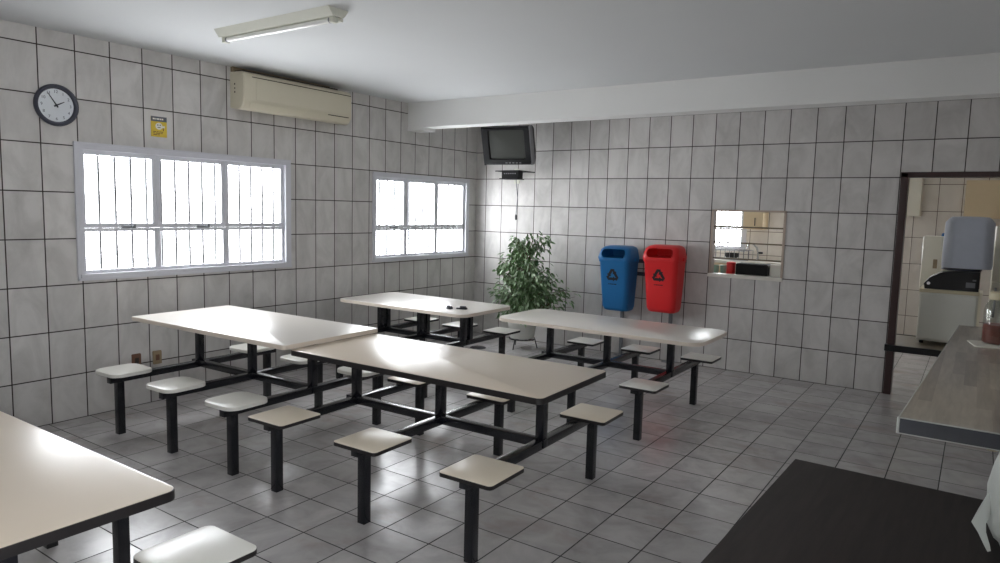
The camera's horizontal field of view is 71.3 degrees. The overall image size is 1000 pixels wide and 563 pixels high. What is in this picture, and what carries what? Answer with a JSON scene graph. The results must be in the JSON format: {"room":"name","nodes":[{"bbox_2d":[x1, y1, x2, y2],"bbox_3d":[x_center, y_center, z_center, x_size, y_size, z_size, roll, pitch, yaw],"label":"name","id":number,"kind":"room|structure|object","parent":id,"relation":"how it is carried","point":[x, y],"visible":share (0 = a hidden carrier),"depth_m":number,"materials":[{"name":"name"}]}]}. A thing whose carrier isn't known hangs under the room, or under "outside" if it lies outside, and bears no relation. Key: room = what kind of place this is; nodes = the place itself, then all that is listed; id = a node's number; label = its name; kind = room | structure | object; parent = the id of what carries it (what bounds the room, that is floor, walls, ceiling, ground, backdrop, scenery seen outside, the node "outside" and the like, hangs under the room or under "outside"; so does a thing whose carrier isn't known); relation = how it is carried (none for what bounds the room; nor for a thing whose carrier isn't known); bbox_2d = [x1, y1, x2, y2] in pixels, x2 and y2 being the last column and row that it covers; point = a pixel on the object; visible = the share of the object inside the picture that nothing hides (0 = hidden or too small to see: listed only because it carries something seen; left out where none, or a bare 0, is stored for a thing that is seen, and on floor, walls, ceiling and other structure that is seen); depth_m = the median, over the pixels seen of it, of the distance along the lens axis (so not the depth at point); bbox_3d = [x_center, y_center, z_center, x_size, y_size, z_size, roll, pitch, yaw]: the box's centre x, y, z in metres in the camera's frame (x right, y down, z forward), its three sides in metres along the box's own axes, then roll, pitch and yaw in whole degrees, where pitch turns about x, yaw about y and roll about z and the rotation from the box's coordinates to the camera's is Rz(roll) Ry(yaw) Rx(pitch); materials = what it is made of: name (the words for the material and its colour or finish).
{"room":"eatery","nodes":[
{"label":"eatery","id":0,"kind":"room"},
{"bbox_2d":[0,19,477,426],"bbox_3d":[-3.073,-0.422,5.685,0.150,2.920,9.750,6,7,34],"label":"wall","id":1,"kind":"structure","parent":0,"point":[57,328],"depth_m":5.80,"materials":[{"name":"tile"}]},
{"bbox_2d":[33,84,78,125],"bbox_3d":[-3.259,-1.295,5.120,0.038,0.304,0.304,6,7,34],"label":"wall clock","id":2,"kind":"object","parent":1,"relation":"attached to","point":[55,104],"visible":1,"depth_m":5.12,"materials":[{"name":"plastic"}]},
{"bbox_2d":[131,353,140,363],"bbox_3d":[-3.013,0.656,5.777,0.014,0.115,0.075,6,7,34],"label":"power socket","id":3,"kind":"object","parent":1,"relation":"attached to","point":[136,358],"visible":0.61,"depth_m":5.77,"materials":[{"name":"brown plastic"}]},
{"bbox_2d":[152,350,161,363],"bbox_3d":[-2.912,0.644,5.923,0.014,0.115,0.075,6,7,34],"label":"power socket","id":4,"kind":"object","parent":1,"relation":"attached to","point":[157,355],"visible":1,"depth_m":5.92,"materials":[{"name":"beige plastic"}]},
{"bbox_2d":[151,116,166,137],"bbox_3d":[-2.829,-1.282,5.781,0.004,0.166,0.136,6,7,34],"label":"notice","id":5,"kind":"object","parent":1,"relation":"attached to","point":[158,124],"visible":1,"depth_m":5.78,"materials":[{"name":"yellow paper"}]},
{"bbox_2d":[73,141,291,280],"bbox_3d":[-2.703,-0.606,6.151,0.163,1.058,2.006,6,7,34],"label":"window","id":6,"kind":"structure","parent":1,"relation":"in","point":[155,155],"depth_m":6.00,"materials":[{"name":"paint"}]},
{"bbox_2d":[96,155,274,268],"bbox_3d":[-2.762,-0.612,6.191,0.020,1.020,1.970,5,7,34],"label":"grille","id":7,"kind":"object","parent":6,"relation":"attached to","point":[97,157],"depth_m":6.12,"materials":[{"name":"white metal"}]},
{"bbox_2d":[230,66,350,124],"bbox_3d":[-1.987,-1.781,6.766,0.206,0.384,1.291,6,7,34],"label":"air conditioner","id":8,"kind":"object","parent":1,"relation":"attached to","point":[250,90],"visible":1,"depth_m":6.58,"materials":[{"name":"beige plastic"}]},
{"bbox_2d":[372,172,469,261],"bbox_3d":[-0.980,-0.795,8.652,0.163,1.023,1.791,6,7,34],"label":"window","id":9,"kind":"structure","parent":1,"relation":"in","point":[405,179],"depth_m":8.61,"materials":[{"name":"paint"}]},
{"bbox_2d":[378,180,454,254],"bbox_3d":[-1.038,-0.801,8.691,0.020,0.985,1.755,5,7,34],"label":"grille","id":10,"kind":"object","parent":9,"relation":"attached to","point":[378,180],"depth_m":8.64,"materials":[{"name":"white metal"}]},
{"bbox_2d":[0,0,999,102],"bbox_3d":[0.584,-1.789,5.023,6.700,0.120,13.300,6,7,34],"label":"ceiling","id":11,"kind":"structure","parent":0,"point":[406,51],"depth_m":4.89,"materials":[{"name":"paint"}]},
{"bbox_2d":[214,5,347,43],"bbox_3d":[-1.488,-1.700,4.663,1.185,0.086,0.170,6,7,34],"label":"ceiling light","id":12,"kind":"object","parent":11,"relation":"attached to","point":[326,14],"visible":1,"depth_m":4.56,"materials":[{"name":"white metal"}]},
{"bbox_2d":[408,53,999,132],"bbox_3d":[1.609,-1.698,6.540,6.400,0.323,0.230,6,7,34],"label":"beam","id":13,"kind":"structure","parent":11,"relation":"attached to","point":[977,76],"depth_m":6.09,"materials":[{"name":"white paint"}]},
{"bbox_2d":[18,332,999,562],"bbox_3d":[0.507,1.224,5.336,6.700,0.100,13.300,6,7,34],"label":"floor","id":14,"kind":"structure","parent":0,"point":[672,494],"depth_m":4.64,"materials":[{"name":"tile"}]},
{"bbox_2d":[0,411,256,562],"bbox_3d":[-2.036,1.014,2.431,1.830,0.790,1.552,6,7,34],"label":"table","id":15,"kind":"object","parent":14,"relation":"on","point":[54,488],"visible":1,"depth_m":2.29,"materials":[{"name":"beige laminate"}]},
{"bbox_2d":[96,305,384,475],"bbox_3d":[-1.872,0.711,5.247,1.760,0.818,1.470,5,7,33],"label":"table","id":16,"kind":"object","parent":14,"relation":"on","point":[262,332],"visible":0.93,"depth_m":5.05,"materials":[{"name":"white laminate"}]},
{"bbox_2d":[336,292,519,397],"bbox_3d":[-0.786,0.583,7.044,1.630,0.755,1.437,6,7,34],"label":"table","id":17,"kind":"object","parent":14,"relation":"on","point":[424,305],"visible":0.61,"depth_m":6.99,"materials":[{"name":"white laminate"}]},
{"bbox_2d":[456,306,466,309],"bbox_3d":[-0.362,0.249,6.595,0.105,0.034,0.050,3,6,14],"label":"case","id":18,"kind":"object","parent":17,"relation":"on","point":[460,307],"visible":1,"depth_m":6.57,"materials":[{"name":"plastic"}]},
{"bbox_2d":[248,334,622,562],"bbox_3d":[-0.379,0.868,4.262,1.850,0.785,1.512,5,7,33],"label":"table","id":19,"kind":"object","parent":14,"relation":"on","point":[491,378],"visible":1,"depth_m":4.07,"materials":[{"name":"beige laminate"}]},
{"bbox_2d":[470,345,485,348],"bbox_3d":[-0.270,0.809,8.590,0.200,0.012,0.200,6,7,34],"label":"drain cover","id":20,"kind":"object","parent":14,"relation":"on","point":[476,346],"visible":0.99,"depth_m":8.55,"materials":[{"name":"grey metal"}]},
{"bbox_2d":[487,231,580,349],"bbox_3d":[0.356,0.111,8.427,0.760,1.458,1.094,-4,8,-41],"label":"potted plant","id":21,"kind":"object","parent":14,"relation":"on","point":[531,293],"visible":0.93,"depth_m":8.40,"materials":[{"name":"plant"}]},
{"bbox_2d":[500,309,726,440],"bbox_3d":[0.916,0.736,6.044,1.870,0.745,1.562,6,7,34],"label":"table","id":22,"kind":"object","parent":14,"relation":"on","point":[672,335],"visible":0.76,"depth_m":5.95,"materials":[{"name":"white laminate"}]},
{"bbox_2d":[613,259,674,362],"bbox_3d":[1.709,0.288,8.141,0.740,1.240,0.090,6,7,34],"label":"stand","id":23,"kind":"object","parent":14,"relation":"on","point":[640,260],"visible":0.31,"depth_m":8.15,"materials":[{"name":"grey metal"}]},
{"bbox_2d":[598,245,638,311],"bbox_3d":[1.371,-0.039,8.102,0.428,0.752,0.350,6,7,34],"label":"recycling bin","id":24,"kind":"object","parent":23,"relation":"hanging from","point":[618,263],"visible":1,"depth_m":8.01,"materials":[{"name":"blue plastic"}]},
{"bbox_2d":[643,244,686,313],"bbox_3d":[1.829,-0.030,7.788,0.444,0.752,0.350,6,7,34],"label":"recycling bin","id":25,"kind":"object","parent":23,"relation":"hanging from","point":[664,264],"visible":1,"depth_m":7.69,"materials":[{"name":"red plastic"}]},
{"bbox_2d":[714,259,780,272],"bbox_3d":[3.540,0.174,10.704,2.600,1.030,0.599,6,7,34],"label":"countertop","id":26,"kind":"structure","parent":14,"relation":"on","point":[719,262],"depth_m":10.38,"materials":[{"name":"stone"}]},
{"bbox_2d":[715,248,752,260],"bbox_3d":[3.527,-0.413,10.602,0.567,0.153,0.250,6,7,34],"label":"dish rack","id":27,"kind":"object","parent":26,"relation":"on","point":[729,254],"visible":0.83,"depth_m":10.53,"materials":[{"name":"grey metal"}]},
{"bbox_2d":[725,252,738,257],"bbox_3d":[3.526,-0.388,10.604,0.210,0.095,0.210,5,7,34],"label":"bowl","id":28,"kind":"object","parent":27,"relation":"on","point":[727,254],"depth_m":10.52,"materials":[{"name":"plastic"}]},
{"bbox_2d":[746,242,762,258],"bbox_3d":[3.860,-0.457,10.564,0.239,0.268,0.059,4,6,23],"label":"tap","id":29,"kind":"object","parent":26,"relation":"on","point":[755,246],"visible":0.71,"depth_m":10.54,"materials":[{"name":"metal"}]},
{"bbox_2d":[701,459,999,562],"bbox_3d":[1.150,1.178,1.826,1.145,0.750,1.610,6,7,36],"label":"table","id":30,"kind":"object","parent":14,"relation":"on","point":[812,512],"visible":1,"depth_m":2.18,"materials":[{"name":"brown wood"}]},
{"bbox_2d":[971,452,999,551],"bbox_3d":[1.637,0.539,1.940,0.510,0.520,0.436,6,7,34],"label":"plastic bag","id":31,"kind":"object","parent":30,"relation":"on","point":[988,512],"visible":1,"depth_m":2.02,"materials":[{"name":"white plastic"}]},
{"bbox_2d":[884,333,946,356],"bbox_3d":[4.314,0.861,6.871,0.880,0.496,0.815,6,7,34],"label":"bench","id":32,"kind":"object","parent":14,"relation":"on","point":[904,343],"visible":0.3,"depth_m":6.73,"materials":[{"name":"black plastic"}]},
{"bbox_2d":[916,285,979,342],"bbox_3d":[4.442,0.342,6.922,0.490,0.542,0.412,6,7,34],"label":"appliance","id":33,"kind":"object","parent":32,"relation":"on","point":[940,312],"visible":0.75,"depth_m":6.77,"materials":[{"name":"metal"}]},
{"bbox_2d":[924,267,981,291],"bbox_3d":[4.466,-0.033,6.873,0.465,0.214,0.352,6,7,34],"label":"water dispenser","id":34,"kind":"object","parent":33,"relation":"on","point":[956,279],"visible":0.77,"depth_m":6.72,"materials":[{"name":"black plastic"}]},
{"bbox_2d":[941,216,995,269],"bbox_3d":[4.562,-0.381,6.784,0.415,0.499,0.371,6,7,34],"label":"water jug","id":35,"kind":"object","parent":34,"relation":"on","point":[968,242],"visible":1,"depth_m":6.63,"materials":[{"name":"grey plastic"}]},
{"bbox_2d":[896,325,999,451],"bbox_3d":[2.909,0.924,3.958,0.933,0.902,3.218,6,7,34],"label":"countertop","id":36,"kind":"structure","parent":14,"relation":"on","point":[957,401],"depth_m":3.16,"materials":[{"name":"grey wood"}]},
{"bbox_2d":[967,340,999,348],"bbox_3d":[3.245,0.416,4.546,0.300,0.006,0.260,4,6,23],"label":"napkin","id":37,"kind":"object","parent":36,"relation":"on","point":[976,343],"visible":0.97,"depth_m":4.54,"materials":[{"name":"white paper"}]},
{"bbox_2d":[981,291,999,344],"bbox_3d":[3.267,0.240,4.564,0.172,0.342,0.172,6,7,34],"label":"glass jar","id":38,"kind":"object","parent":37,"relation":"on","point":[990,332],"visible":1,"depth_m":4.54,"materials":[{"name":"red glass"}]},
{"bbox_2d":[976,290,982,326],"bbox_3d":[4.968,0.562,7.706,0.540,0.950,0.360,6,7,34],"label":"side table","id":39,"kind":"object","parent":14,"relation":"on","point":[981,291],"visible":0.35,"depth_m":7.41,"materials":[{"name":"beige wood"}]},
{"bbox_2d":[919,235,944,287],"bbox_3d":[4.843,-0.211,7.707,0.300,0.580,0.330,6,7,34],"label":"air purifier","id":40,"kind":"object","parent":39,"relation":"on","point":[932,249],"visible":0.44,"depth_m":7.62,"materials":[{"name":"plastic"}]},
{"bbox_2d":[986,226,999,322],"bbox_3d":[5.288,0.265,7.110,0.500,1.640,0.655,6,7,34],"label":"refrigerator","id":41,"kind":"object","parent":14,"relation":"on","point":[993,312],"visible":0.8,"depth_m":6.96,"materials":[{"name":"white metal"}]},
{"bbox_3d":[2.773,0.451,7.926,1.400,1.015,0.420,6,7,34],"label":"shelf","id":42,"kind":"object","parent":14,"relation":"on","visible":0},
{"bbox_2d":[714,265,718,272],"bbox_3d":[2.496,-0.136,8.061,0.072,0.110,0.072,6,7,34],"label":"cup","id":43,"kind":"object","parent":42,"relation":"on","point":[716,267],"visible":0.52,"depth_m":8.03,"materials":[{"name":"green plastic"}]},
{"bbox_2d":[720,265,726,272],"bbox_3d":[2.589,-0.136,8.082,0.072,0.110,0.072,6,7,34],"label":"cup","id":44,"kind":"object","parent":42,"relation":"on","point":[722,267],"visible":0.72,"depth_m":8.05,"materials":[{"name":"green plastic"}]},
{"bbox_2d":[726,261,735,273],"bbox_3d":[2.651,-0.150,8.001,0.104,0.158,0.104,6,7,34],"label":"canister","id":45,"kind":"object","parent":42,"relation":"on","point":[731,266],"visible":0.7,"depth_m":7.96,"materials":[{"name":"plastic"}]},
{"bbox_2d":[735,262,770,275],"bbox_3d":[2.861,-0.127,7.858,0.350,0.152,0.200,6,7,34],"label":"box","id":46,"kind":"object","parent":42,"relation":"on","point":[744,268],"visible":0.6,"depth_m":7.77,"materials":[{"name":"black plastic"}]},
{"bbox_2d":[769,264,780,276],"bbox_3d":[3.065,-0.108,7.719,0.129,0.153,0.124,6,7,34],"label":"carton","id":47,"kind":"object","parent":42,"relation":"on","point":[775,269],"visible":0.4,"depth_m":7.67,"materials":[{"name":"cardboard"}]},
{"bbox_2d":[508,322,535,339],"bbox_3d":[0.275,0.566,8.607,0.390,0.260,0.390,5,7,34],"label":"pot","id":48,"kind":"object","parent":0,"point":[528,333],"depth_m":8.47,"materials":[{"name":"white ceramic"}]},
{"bbox_2d":[473,97,999,392],"bbox_3d":[2.268,-0.507,7.808,6.550,2.920,0.100,6,7,34],"label":"wall","id":49,"kind":"structure","parent":0,"point":[835,172],"depth_m":7.46,"materials":[{"name":"tile"}]},
{"bbox_2d":[495,169,534,183],"bbox_3d":[0.210,-1.325,8.634,0.427,0.190,0.844,4,7,24],"label":"tv bracket","id":50,"kind":"object","parent":49,"relation":"attached to","point":[517,180],"visible":0.37,"depth_m":8.48,"materials":[{"name":"black metal"}]},
{"bbox_2d":[481,125,535,164],"bbox_3d":[0.153,-1.660,8.554,0.636,0.475,0.508,4,6,23],"label":"television","id":51,"kind":"object","parent":50,"relation":"on","point":[502,145],"visible":0.98,"depth_m":8.38,"materials":[{"name":"black plastic"}]},
{"bbox_2d":[502,170,522,178],"bbox_3d":[0.145,-1.278,8.316,0.240,0.096,0.102,6,7,34],"label":"box","id":52,"kind":"object","parent":50,"relation":"on","point":[505,173],"visible":0.93,"depth_m":8.27,"materials":[{"name":"black plastic"}]},
{"bbox_2d":[495,170,534,179],"bbox_3d":[0.165,-1.292,8.494,0.410,0.112,0.485,5,7,34],"label":"tray","id":53,"kind":"object","parent":50,"relation":"on","point":[499,170],"depth_m":8.35,"materials":[{"name":"black plastic"}]},
{"bbox_2d":[515,182,517,219],"bbox_3d":[0.195,-1.011,8.417,0.038,0.531,0.027,6,7,34],"label":"hanging cable","id":54,"kind":"object","parent":50,"relation":"hanging from","point":[516,182],"visible":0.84,"depth_m":8.42,"materials":[{"name":"grey plastic"}]},
{"bbox_2d":[707,272,781,281],"bbox_3d":[2.663,-0.050,7.572,0.788,0.038,0.135,6,7,34],"label":"sill","id":55,"kind":"structure","parent":49,"relation":"attached to","point":[724,275],"depth_m":7.52,"materials":[{"name":"stone"}]},
{"bbox_2d":[708,209,786,278],"bbox_3d":[2.678,-0.414,7.532,0.782,0.712,0.114,6,7,34],"label":"trim","id":56,"kind":"structure","parent":49,"relation":"attached to","point":[714,211],"depth_m":7.67,"materials":[{"name":"grey metal"}]},
{"bbox_2d":[713,226,782,261],"bbox_3d":[2.678,-0.411,7.534,0.734,0.361,0.018,6,7,34],"label":"grille","id":57,"kind":"object","parent":49,"relation":"attached to","point":[715,226],"visible":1,"depth_m":7.52,"materials":[{"name":"metal"}]},
{"bbox_2d":[883,171,999,394],"bbox_3d":[4.213,0.064,6.512,0.960,2.150,0.135,6,7,34],"label":"door frame","id":58,"kind":"structure","parent":49,"relation":"in","point":[905,176],"depth_m":6.67,"materials":[{"name":"brown paint"}]},
{"bbox_2d":[715,178,999,335],"bbox_3d":[4.683,-0.706,10.297,5.400,2.920,0.150,6,7,34],"label":"wall","id":59,"kind":"structure","parent":0,"point":[943,199],"depth_m":9.54,"materials":[{"name":"tile"}]},
{"bbox_2d":[715,211,746,251],"bbox_3d":[3.207,-1.087,11.248,1.576,1.128,0.163,6,7,34],"label":"window","id":60,"kind":"structure","parent":59,"relation":"in","point":[743,231],"depth_m":10.94,"materials":[{"name":"paint"}]},
{"bbox_2d":[719,211,738,245],"bbox_3d":[3.247,-1.093,11.306,1.540,1.090,0.020,5,7,34],"label":"grille","id":61,"kind":"object","parent":60,"relation":"attached to","point":[721,211],"depth_m":11.06,"materials":[{"name":"white metal"}]},
{"bbox_2d":[743,212,768,229],"bbox_3d":[3.872,-1.102,10.526,0.285,0.620,0.334,6,7,34],"label":"upper cabinet","id":62,"kind":"object","parent":59,"relation":"attached to","point":[750,219],"visible":0.5,"depth_m":10.43,"materials":[{"name":"beige wood"}]},
{"bbox_2d":[906,178,923,215],"bbox_3d":[5.545,-1.184,9.406,0.265,0.600,0.265,6,7,34],"label":"upper cabinet","id":63,"kind":"object","parent":59,"relation":"attached to","point":[916,185],"visible":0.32,"depth_m":9.27,"materials":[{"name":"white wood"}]},
{"bbox_2d":[963,180,999,218],"bbox_3d":[6.334,-1.036,8.844,0.720,0.480,0.315,6,7,34],"label":"upper cabinet","id":64,"kind":"object","parent":59,"relation":"attached to","point":[982,197],"visible":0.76,"depth_m":8.81,"materials":[{"name":"beige wood"}]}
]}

